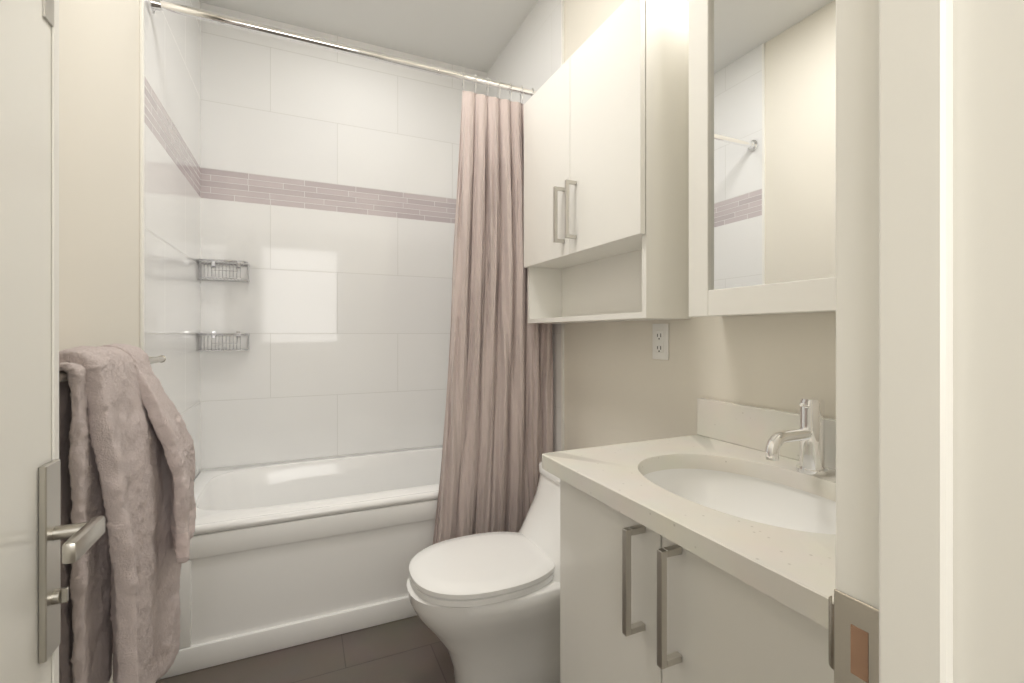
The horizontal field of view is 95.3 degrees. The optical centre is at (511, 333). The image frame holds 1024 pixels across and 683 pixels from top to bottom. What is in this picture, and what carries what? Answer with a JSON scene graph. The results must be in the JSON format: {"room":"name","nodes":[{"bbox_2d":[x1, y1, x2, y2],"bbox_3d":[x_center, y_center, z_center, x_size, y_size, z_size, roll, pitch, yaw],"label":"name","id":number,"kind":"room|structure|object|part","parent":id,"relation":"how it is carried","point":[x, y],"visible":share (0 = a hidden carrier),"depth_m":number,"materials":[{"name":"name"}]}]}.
{"room":"bathroom","nodes":[
{"label":"bathroom","id":0,"kind":"room"},
{"bbox_2d":[59,0,139,682],"bbox_3d":[-0.789,-0.229,0.488,0.120,2.790,4.140,0,0,-24],"label":"wall","id":1,"kind":"structure","parent":0,"point":[99,172],"depth_m":1.16,"materials":[{"name":"beige paint"}]},
{"bbox_2d":[59,344,195,682],"bbox_3d":[-0.873,0.416,1.098,0.226,0.786,0.700,0,0,-24],"label":"towel","id":2,"kind":"object","parent":1,"relation":"attached to","point":[127,454],"visible":0.9,"depth_m":0.90,"materials":[{"name":"pink fabric"}]},
{"bbox_2d":[140,0,143,349],"bbox_3d":[-1.155,-0.229,1.457,0.010,2.790,0.014,0,0,-24],"label":"trim","id":3,"kind":"structure","parent":1,"relation":"attached to","point":[142,174],"depth_m":1.45,"materials":[{"name":"white paint"}]},
{"bbox_2d":[144,75,200,197],"bbox_3d":[-1.345,-0.739,1.874,0.008,0.150,0.902,0,0,-24],"label":"band","id":4,"kind":"object","parent":1,"relation":"attached to","point":[159,123],"visible":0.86,"depth_m":1.75,"materials":[{"name":"tile"}]},
{"bbox_2d":[144,123,200,479],"bbox_3d":[-1.345,0.251,1.874,0.008,1.830,0.902,0,0,-24],"label":"wall tiles","id":5,"kind":"structure","parent":1,"relation":"attached to","point":[172,255],"depth_m":1.80,"materials":[{"name":"white tile"}]},
{"bbox_2d":[144,0,200,166],"bbox_3d":[-1.345,-1.219,1.874,0.008,0.810,0.902,0,0,-24],"label":"wall tiles","id":6,"kind":"structure","parent":1,"relation":"attached to","point":[172,57],"depth_m":1.88,"materials":[{"name":"white tile"}]},
{"bbox_2d":[156,615,453,682],"bbox_3d":[-0.042,1.216,0.826,1.760,0.100,4.140,0,0,-24],"label":"floor","id":7,"kind":"structure","parent":0,"point":[412,649],"depth_m":1.65,"materials":[{"name":"tile"}]},
{"bbox_2d":[160,445,442,678],"bbox_3d":[-0.677,0.916,2.231,1.498,0.500,0.794,0,0,-24],"label":"bathtub","id":8,"kind":"object","parent":7,"relation":"on","point":[285,554],"visible":0.58,"depth_m":1.80,"materials":[{"name":"white ceramic"}]},
{"bbox_2d":[406,461,559,682],"bbox_3d":[0.035,0.825,1.563,0.765,0.683,0.396,0,0,-24],"label":"toilet","id":9,"kind":"object","parent":7,"relation":"on","point":[486,606],"visible":0.65,"depth_m":1.41,"materials":[{"name":"white ceramic"}]},
{"bbox_3d":[-0.084,0.742,1.509,0.485,0.049,0.374,0,0,-24],"label":"seat lid","id":10,"kind":"part","parent":9,"relation":"part of","materials":[{"name":"white plastic"}]},
{"bbox_2d":[542,397,835,682],"bbox_3d":[0.461,0.651,0.905,0.530,1.029,0.740,0,0,-24],"label":"bathroom vanity","id":11,"kind":"object","parent":7,"relation":"on","point":[706,553],"visible":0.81,"depth_m":0.88,"materials":[{"name":"white wood"}]},
{"bbox_2d":[765,397,828,475],"bbox_3d":[0.583,0.214,0.960,0.164,0.154,0.058,0,0,-24],"label":"faucet","id":12,"kind":"object","parent":11,"relation":"on","point":[810,434],"depth_m":0.96,"materials":[{"name":"silver metal"}]},
{"bbox_2d":[200,0,537,72],"bbox_3d":[-0.042,-1.674,0.826,1.760,0.100,4.140,0,0,-24],"label":"ceiling","id":13,"kind":"structure","parent":0,"point":[475,34],"depth_m":2.43,"materials":[{"name":"white paint"}]},
{"bbox_2d":[564,0,835,450],"bbox_3d":[0.705,-0.229,1.163,0.120,2.790,4.140,0,0,-24],"label":"wall","id":14,"kind":"structure","parent":0,"point":[622,385],"depth_m":1.45,"materials":[{"name":"beige paint"}]},
{"bbox_2d":[487,0,560,103],"bbox_3d":[0.035,-1.219,2.491,0.008,0.810,0.912,0,0,-24],"label":"wall tiles","id":15,"kind":"structure","parent":14,"relation":"attached to","point":[529,57],"depth_m":2.33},
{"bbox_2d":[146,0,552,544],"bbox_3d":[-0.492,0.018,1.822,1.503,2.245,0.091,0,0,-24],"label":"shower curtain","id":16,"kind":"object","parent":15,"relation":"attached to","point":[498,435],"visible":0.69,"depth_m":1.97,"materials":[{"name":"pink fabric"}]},
{"bbox_2d":[552,324,560,451],"bbox_3d":[0.035,0.251,2.491,0.008,1.830,0.912,0,0,-24],"label":"wall tiles","id":17,"kind":"structure","parent":14,"relation":"attached to","point":[556,335],"depth_m":2.11,"materials":[{"name":"white tile"}]},
{"bbox_2d":[561,0,563,450],"bbox_3d":[0.225,-0.229,2.069,0.010,2.790,0.014,0,0,-24],"label":"trim","id":18,"kind":"structure","parent":14,"relation":"attached to","point":[562,325],"depth_m":2.06,"materials":[{"name":"white paint"}]},
{"bbox_2d":[524,0,690,323],"bbox_3d":[0.272,-0.514,1.690,0.230,0.940,0.760,0,0,-24],"label":"wall cabinet","id":19,"kind":"object","parent":14,"relation":"attached to","point":[606,171],"visible":1,"depth_m":1.47,"materials":[{"name":"white wood"}]},
{"bbox_2d":[652,323,668,359],"bbox_3d":[0.479,0.026,1.508,0.009,0.116,0.072,0,0,-24],"label":"electrical outlet plate","id":20,"kind":"object","parent":14,"relation":"attached to","point":[660,341],"visible":1,"depth_m":1.50,"materials":[{"name":"white plastic"}]},
{"bbox_2d":[689,0,835,316],"bbox_3d":[0.650,-0.509,0.991,0.117,0.930,0.612,0,0,-24],"label":"framed mirror","id":21,"kind":"object","parent":14,"relation":"attached to","point":[762,156],"visible":0.5,"depth_m":1.06,"materials":[{"name":"white mirror"}]},
{"bbox_3d":[-0.869,-0.229,2.658,1.520,2.790,0.120,0,0,-24],"label":"wall","id":22,"kind":"structure","parent":0,"visible":0},
{"bbox_2d":[197,331,249,350],"bbox_3d":[-1.403,0.036,2.275,0.210,0.094,0.125,0,0,-24],"label":"shelf","id":23,"kind":"object","parent":22,"relation":"attached to","point":[214,334],"visible":1,"depth_m":2.23,"materials":[{"name":"silver metal"}]},
{"bbox_2d":[197,259,249,281],"bbox_3d":[-1.403,-0.311,2.275,0.210,0.099,0.125,0,0,-24],"label":"shelf","id":24,"kind":"object","parent":22,"relation":"attached to","point":[214,263],"visible":1,"depth_m":2.24,"materials":[{"name":"silver metal"}]},
{"bbox_2d":[201,198,454,471],"bbox_3d":[-0.843,0.251,2.599,1.520,1.830,0.008,0,0,-24],"label":"wall tiles","id":25,"kind":"structure","parent":22,"relation":"attached to","point":[343,319],"depth_m":2.51,"materials":[{"name":"white tile"}]},
{"bbox_2d":[201,168,455,223],"bbox_3d":[-0.843,-0.739,2.599,1.520,0.150,0.008,0,0,-24],"label":"band","id":26,"kind":"object","parent":22,"relation":"attached to","point":[216,184],"visible":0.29,"depth_m":2.51,"materials":[{"name":"tile"}]},
{"bbox_2d":[201,2,486,198],"bbox_3d":[-0.843,-1.219,2.599,1.520,0.810,0.008,0,0,-24],"label":"wall tiles","id":27,"kind":"structure","parent":22,"relation":"attached to","point":[276,107],"depth_m":2.52,"materials":[{"name":"white tile"}]},
{"bbox_3d":[-0.059,-1.269,0.127,0.794,0.710,0.120,0,0,-24],"label":"wall","id":28,"kind":"structure","parent":0,"visible":0},
{"bbox_2d":[0,0,51,682],"bbox_3d":[-0.535,0.142,0.357,0.036,2.024,0.679,0,0,-24],"label":"door leaf","id":29,"kind":"structure","parent":28,"relation":"in","point":[25,240],"depth_m":0.59,"materials":[{"name":"white paint"}]},
{"bbox_2d":[42,0,53,26],"bbox_3d":[-0.665,-0.451,0.635,0.051,0.041,0.031,0,0,-24],"label":"hook","id":30,"kind":"object","parent":29,"relation":"attached to","point":[48,10],"visible":1,"depth_m":0.65,"materials":[{"name":"silver metal"}]},
{"bbox_2d":[38,0,104,682],"bbox_3d":[-0.650,0.142,0.613,0.160,2.020,0.116,0,0,-24],"label":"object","id":31,"kind":"structure","parent":29,"relation":"attached to","point":[83,537],"depth_m":0.65,"materials":[{"name":"silver metal"}]},
{"bbox_3d":[-0.648,0.311,0.608,0.160,0.265,0.106,0,0,-24],"label":"handle","id":32,"kind":"part","parent":31,"relation":"part of","materials":[{"name":"silver metal"}]},
{"bbox_2d":[828,589,878,682],"bbox_3d":[0.245,0.224,0.331,0.013,0.075,0.042,0,0,-24],"label":"strike plate","id":33,"kind":"object","parent":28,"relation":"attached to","point":[845,611],"visible":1,"depth_m":0.33,"materials":[{"name":"silver metal"}]},
{"bbox_2d":[836,0,1023,682],"bbox_3d":[-0.059,0.108,0.127,0.864,2.115,0.148,0,0,-24],"label":"door frame","id":34,"kind":"structure","parent":28,"relation":"attached to","point":[930,330],"depth_m":0.28,"materials":[{"name":"white paint"}]}
]}

